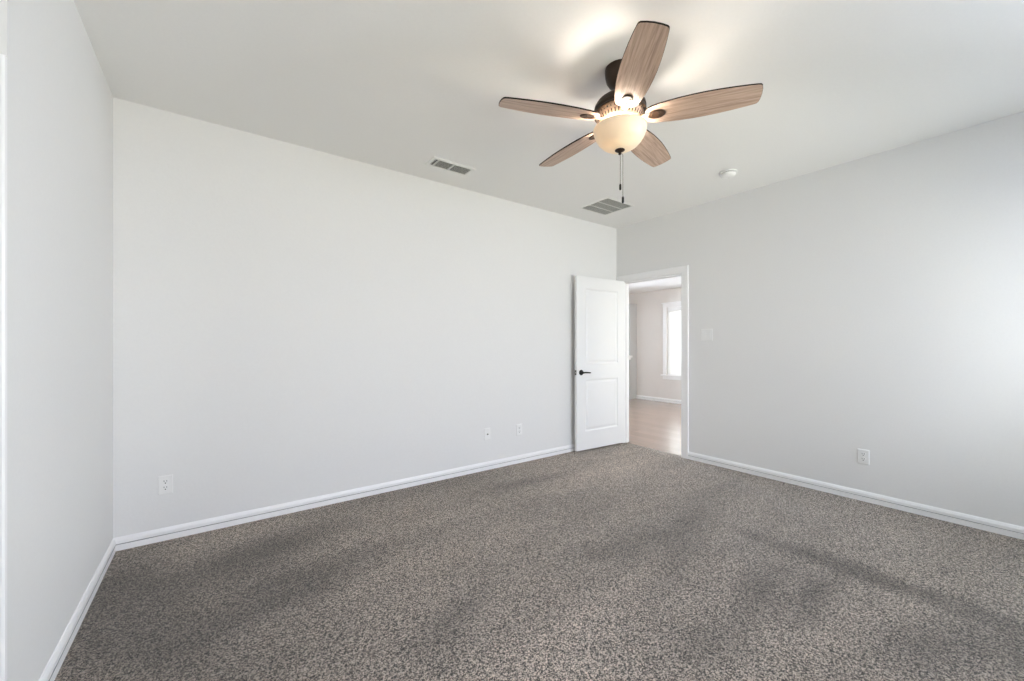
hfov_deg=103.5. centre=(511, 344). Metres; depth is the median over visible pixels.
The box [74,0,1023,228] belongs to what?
ceiling
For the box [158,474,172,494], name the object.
electrical outlet
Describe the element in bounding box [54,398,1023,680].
floor
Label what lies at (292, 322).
wall
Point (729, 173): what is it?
smoke detector
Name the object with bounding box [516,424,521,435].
electrical outlet
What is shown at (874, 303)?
wall
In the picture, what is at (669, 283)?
ceiling
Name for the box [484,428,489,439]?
cable jack
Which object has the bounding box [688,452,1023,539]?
baseboard
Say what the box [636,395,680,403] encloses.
baseboard
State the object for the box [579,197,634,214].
ceiling vent
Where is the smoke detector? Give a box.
[719,169,736,178]
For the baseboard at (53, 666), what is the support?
attached to the wall at (60, 98)
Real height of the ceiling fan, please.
0.725 m
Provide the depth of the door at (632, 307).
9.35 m
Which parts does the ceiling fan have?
blade, blade, lamp shade, blade, blade, blade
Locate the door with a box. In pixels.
[575,275,624,450]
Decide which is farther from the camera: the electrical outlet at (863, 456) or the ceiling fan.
the electrical outlet at (863, 456)
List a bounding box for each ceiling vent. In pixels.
[425,156,475,175]
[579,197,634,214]
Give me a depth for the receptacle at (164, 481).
2.57 m
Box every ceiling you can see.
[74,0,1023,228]
[629,277,680,293]
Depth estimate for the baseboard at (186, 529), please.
3.05 m
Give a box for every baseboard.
[39,538,115,680]
[114,444,574,550]
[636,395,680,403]
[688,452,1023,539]
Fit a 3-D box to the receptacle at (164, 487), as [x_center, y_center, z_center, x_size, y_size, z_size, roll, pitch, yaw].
[-2.204,0.911,2.568,0.033,0.034,0.002,0,0,-36]
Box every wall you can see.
[0,0,112,680]
[113,97,615,537]
[616,111,1023,526]
[629,288,680,399]
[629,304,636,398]
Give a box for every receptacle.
[162,479,168,484]
[162,485,168,490]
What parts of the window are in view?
sill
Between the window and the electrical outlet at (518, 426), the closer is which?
the electrical outlet at (518, 426)
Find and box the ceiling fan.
[499,21,762,202]
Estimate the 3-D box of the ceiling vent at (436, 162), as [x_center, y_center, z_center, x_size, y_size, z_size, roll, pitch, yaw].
[-0.512,-1.484,3.377,0.392,0.014,0.180,0,0,-36]
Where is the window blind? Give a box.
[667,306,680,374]
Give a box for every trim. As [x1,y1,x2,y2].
[0,54,6,680]
[617,265,688,458]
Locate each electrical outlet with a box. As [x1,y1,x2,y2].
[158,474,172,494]
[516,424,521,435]
[857,448,869,464]
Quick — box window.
[661,301,680,379]

